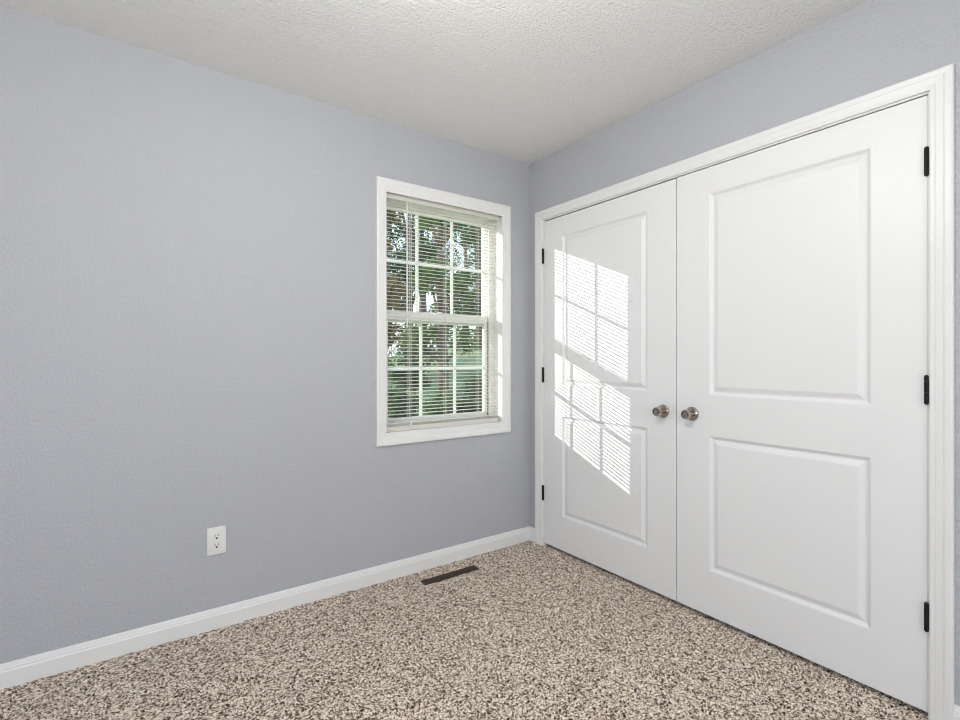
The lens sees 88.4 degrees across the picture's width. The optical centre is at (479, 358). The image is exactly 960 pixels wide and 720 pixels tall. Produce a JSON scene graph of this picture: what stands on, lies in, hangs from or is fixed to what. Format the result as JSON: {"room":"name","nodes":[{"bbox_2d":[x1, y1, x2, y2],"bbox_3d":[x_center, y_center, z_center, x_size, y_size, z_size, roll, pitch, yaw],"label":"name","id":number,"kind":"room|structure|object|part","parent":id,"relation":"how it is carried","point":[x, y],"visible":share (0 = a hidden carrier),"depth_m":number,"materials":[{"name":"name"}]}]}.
{"room":"empty bedroom","nodes":[
{"label":"empty bedroom","id":0,"kind":"room"},
{"bbox_2d":[0,6,529,663],"bbox_3d":[-1.517,-0.032,2.005,4.630,2.660,0.165,0,0,-35],"label":"wall","id":1,"kind":"structure","parent":0,"point":[188,250],"depth_m":2.11,"materials":[{"name":"grey paint"}]},
{"bbox_2d":[207,525,225,555],"bbox_3d":[-1.153,0.797,2.159,0.076,0.120,0.007,0,0,-35],"label":"wall outlet","id":2,"kind":"object","parent":1,"relation":"attached to","point":[216,536],"visible":1,"depth_m":2.16,"materials":[{"name":"white plastic"}]},
{"bbox_2d":[212,542,220,548],"bbox_3d":[-1.152,0.817,2.157,0.035,0.028,0.003,0,0,-35],"label":"receptacle","id":3,"kind":"object","parent":2,"relation":"attached to","point":[215,545],"depth_m":2.16,"materials":[{"name":"white plastic"}]},
{"bbox_2d":[212,533,220,539],"bbox_3d":[-1.152,0.777,2.157,0.035,0.028,0.003,0,0,-35],"label":"receptacle","id":4,"kind":"object","parent":2,"relation":"attached to","point":[215,536],"depth_m":2.16,"materials":[{"name":"white plastic"}]},
{"bbox_2d":[0,526,529,689],"bbox_3d":[-1.465,1.150,1.932,4.400,0.116,0.014,0,0,-35],"label":"baseboard","id":5,"kind":"structure","parent":1,"relation":"attached to","point":[35,667],"depth_m":2.18,"materials":[{"name":"white wood"}]},
{"bbox_2d":[376,176,510,446],"bbox_3d":[-0.227,-0.248,2.922,0.902,1.422,0.194,0,0,-35],"label":"window","id":6,"kind":"structure","parent":1,"relation":"in","point":[384,185],"depth_m":2.97,"materials":[{"name":"white wood"}]},
{"bbox_3d":[-0.273,-0.547,2.978,0.772,0.681,0.029,0,0,-35],"label":"sash","id":7,"kind":"part","parent":6,"relation":"part of","materials":[{"name":"white plastic"}]},
{"bbox_3d":[-0.250,0.059,2.946,0.707,0.644,0.030,0,0,-35],"label":"sash","id":8,"kind":"part","parent":6,"relation":"part of","materials":[{"name":"white plastic"}]},
{"bbox_3d":[-0.208,0.407,2.887,0.790,0.019,0.086,0,0,-35],"label":"sill","id":9,"kind":"part","parent":6,"relation":"part of","materials":[{"name":"white wood"}]},
{"bbox_3d":[-0.260,-0.248,2.960,0.816,1.330,0.093,0,0,-35],"label":"frame","id":10,"kind":"part","parent":6,"relation":"part of","materials":[{"name":"white plastic"}]},
{"bbox_2d":[387,192,498,431],"bbox_3d":[-0.202,-0.249,2.879,0.778,1.294,0.038,0,0,-35],"label":"window blind","id":11,"kind":"object","parent":6,"relation":"attached to","point":[403,426],"visible":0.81,"depth_m":2.85,"materials":[{"name":"white plastic"}]},
{"bbox_3d":[-0.397,-0.239,2.746,0.005,1.255,0.028,0,0,-35],"label":"ladder cord","id":12,"kind":"part","parent":11,"relation":"part of","materials":[{"name":"white fabric"}]},
{"bbox_3d":[-0.381,-0.262,2.739,0.008,1.220,0.004,0,0,-35],"label":"lift cord","id":13,"kind":"part","parent":11,"relation":"part of","materials":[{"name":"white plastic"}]},
{"bbox_3d":[-0.205,0.384,2.883,0.770,0.028,0.024,0,0,-35],"label":"rail","id":14,"kind":"part","parent":11,"relation":"part of","materials":[{"name":"white plastic"}]},
{"bbox_3d":[-0.203,-0.239,2.884,0.005,1.255,0.028,0,0,-35],"label":"ladder cord","id":15,"kind":"part","parent":11,"relation":"part of","materials":[{"name":"white fabric"}]},
{"bbox_2d":[0,0,869,164],"bbox_3d":[-0.135,-1.312,0.064,4.400,0.100,4.600,0,0,-35],"label":"ceiling","id":16,"kind":"structure","parent":0,"point":[523,81],"depth_m":1.99,"materials":[{"name":"white paint"}]},
{"bbox_2d":[0,540,927,719],"bbox_3d":[0.156,1.179,0.271,5.118,0.009,4.602,0,0,-35],"label":"floor","id":17,"kind":"structure","parent":0,"point":[535,632],"depth_m":1.89,"materials":[{"name":"carpet"}]},
{"bbox_2d":[421,565,478,585],"bbox_3d":[-0.159,1.177,2.684,0.344,0.008,0.052,0,0,-35],"label":"floor vent","id":18,"kind":"object","parent":17,"relation":"in","point":[465,570],"visible":1,"depth_m":2.67,"materials":[{"name":"black metal"}]},
{"bbox_2d":[530,0,959,705],"bbox_3d":[1.704,-0.032,1.374,0.115,2.660,4.600,0,0,-35],"label":"wall","id":19,"kind":"structure","parent":0,"point":[874,45],"depth_m":1.97,"materials":[{"name":"grey paint"}]},
{"bbox_2d":[529,527,534,541],"bbox_3d":[0.341,1.150,3.176,0.014,0.116,0.056,0,0,-35],"label":"baseboard","id":20,"kind":"structure","parent":19,"relation":"attached to","point":[532,530],"depth_m":3.18,"materials":[{"name":"white wood"}]},
{"bbox_2d":[542,179,676,600],"bbox_3d":[0.657,0.149,2.726,0.094,2.018,0.927,0,0,-35],"label":"door","id":21,"kind":"structure","parent":19,"relation":"in","point":[609,371],"depth_m":2.65,"materials":[{"name":"white wood"}]},
{"bbox_3d":[0.868,0.257,2.392,0.050,0.046,0.046,0,0,-35],"label":"knob","id":22,"kind":"part","parent":21,"relation":"part of","materials":[{"name":"silver metal"}]},
{"bbox_2d":[535,63,954,719],"bbox_3d":[0.971,0.126,2.388,0.132,2.112,1.965,0,0,-35],"label":"door frame","id":23,"kind":"structure","parent":19,"relation":"attached to","point":[940,82],"depth_m":1.59,"materials":[{"name":"white wood"}]},
{"bbox_2d":[677,95,928,711],"bbox_3d":[1.192,0.148,1.974,0.094,2.020,0.912,0,0,-35],"label":"door","id":24,"kind":"structure","parent":19,"relation":"in","point":[803,378],"depth_m":1.89,"materials":[{"name":"white wood"}]},
{"bbox_3d":[0.956,0.256,2.268,0.050,0.046,0.046,0,0,-35],"label":"knob","id":25,"kind":"part","parent":24,"relation":"part of","materials":[{"name":"silver metal"}]},
{"bbox_2d":[953,704,959,719],"bbox_3d":[2.240,1.150,0.509,0.014,0.116,2.569,0,0,-35],"label":"baseboard","id":26,"kind":"structure","parent":19,"relation":"attached to","point":[956,716],"depth_m":1.55,"materials":[{"name":"white"}]},
{"label":"outside","id":27,"kind":"structure","parent":0,"visible":0},
{"bbox_2d":[388,345,481,417],"bbox_3d":[-9.621,0.528,30.111,75.000,2.400,55.000,0,0,-35],"label":"lawn","id":28,"kind":"structure","parent":27,"point":[432,372],"depth_m":18.71,"materials":[{"name":"green plant"}]},
{"bbox_2d":[388,342,402,387],"bbox_3d":[-3.300,0.360,16.673,1.732,2.282,1.586,0,0,13],"label":"shrub","id":29,"kind":"object","parent":28,"relation":"on","point":[389,353],"visible":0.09,"depth_m":16.64,"materials":[{"name":"green plant"}]},
{"bbox_2d":[387,210,410,346],"bbox_3d":[-2.849,-1.641,12.951,2.118,6.857,1.756,0,0,-15],"label":"tree","id":30,"kind":"object","parent":28,"relation":"on","point":[389,299],"visible":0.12,"depth_m":12.96,"materials":[{"name":"green plant"}]},
{"bbox_2d":[388,385,415,417],"bbox_3d":[-1.825,1.159,10.178,1.139,1.218,0.886,0,0,-7],"label":"shrub","id":31,"kind":"object","parent":28,"relation":"on","point":[389,390],"visible":0.36,"depth_m":10.01,"materials":[{"name":"green plant"}]},
{"bbox_2d":[391,360,430,414],"bbox_3d":[-1.836,0.888,12.630,0.900,1.741,1.406,0,0,17],"label":"shrub","id":32,"kind":"object","parent":28,"relation":"on","point":[412,376],"visible":0.49,"depth_m":12.62,"materials":[{"name":"green plant"}]},
{"bbox_3d":[-1.822,1.014,12.655,0.382,1.487,0.851,0,0,18],"label":"stem","id":33,"kind":"part","parent":32,"relation":"part of","materials":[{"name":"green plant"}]},
{"bbox_2d":[387,213,442,372],"bbox_3d":[-2.594,-3.190,19.054,3.426,8.310,3.249,0,0,43],"label":"tree","id":34,"kind":"object","parent":28,"relation":"on","point":[404,221],"visible":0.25,"depth_m":18.71,"materials":[{"name":"green plant"}]},
{"bbox_2d":[387,227,466,352],"bbox_3d":[-2.729,-4.830,26.324,4.621,9.375,5.017,0,0,-35],"label":"tree","id":35,"kind":"object","parent":28,"relation":"on","point":[423,298],"visible":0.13,"depth_m":25.97,"materials":[{"name":"green plant"}]},
{"bbox_2d":[396,216,479,392],"bbox_3d":[-1.166,-1.968,15.808,2.746,6.724,2.839,0,0,-35],"label":"tree","id":36,"kind":"object","parent":28,"relation":"on","point":[455,303],"visible":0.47,"depth_m":15.64,"materials":[{"name":"green plant"}]},
{"bbox_2d":[417,390,459,415],"bbox_3d":[-0.817,1.179,9.817,0.916,1.177,1.239,0,0,10],"label":"shrub","id":37,"kind":"object","parent":28,"relation":"on","point":[451,391],"visible":0.31,"depth_m":9.51,"materials":[{"name":"green plant"}]},
{"bbox_2d":[429,224,474,339],"bbox_3d":[-0.985,-6.110,32.963,4.924,10.990,5.293,0,0,-17],"label":"tree","id":38,"kind":"object","parent":28,"relation":"on","point":[462,245],"visible":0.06,"depth_m":32.95,"materials":[{"name":"green plant"}]},
{"bbox_2d":[446,374,481,413],"bbox_3d":[-0.204,1.060,12.057,0.987,1.415,1.328,0,0,-35],"label":"shrub","id":39,"kind":"object","parent":28,"relation":"on","point":[479,381],"visible":0.32,"depth_m":11.77,"materials":[{"name":"green plant"}]},
{"bbox_2d":[457,224,481,349],"bbox_3d":[0.314,-4.545,21.801,3.132,8.342,3.261,0,0,16],"label":"tree","id":40,"kind":"object","parent":28,"relation":"on","point":[472,311],"visible":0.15,"depth_m":21.60,"materials":[{"name":"green plant"}]},
{"bbox_2d":[463,399,481,411],"bbox_3d":[-0.040,1.260,9.544,0.886,1.012,0.921,0,0,22],"label":"shrub","id":41,"kind":"object","parent":28,"relation":"on","point":[477,403],"visible":0.15,"depth_m":9.76,"materials":[{"name":"green plant"}]}
]}

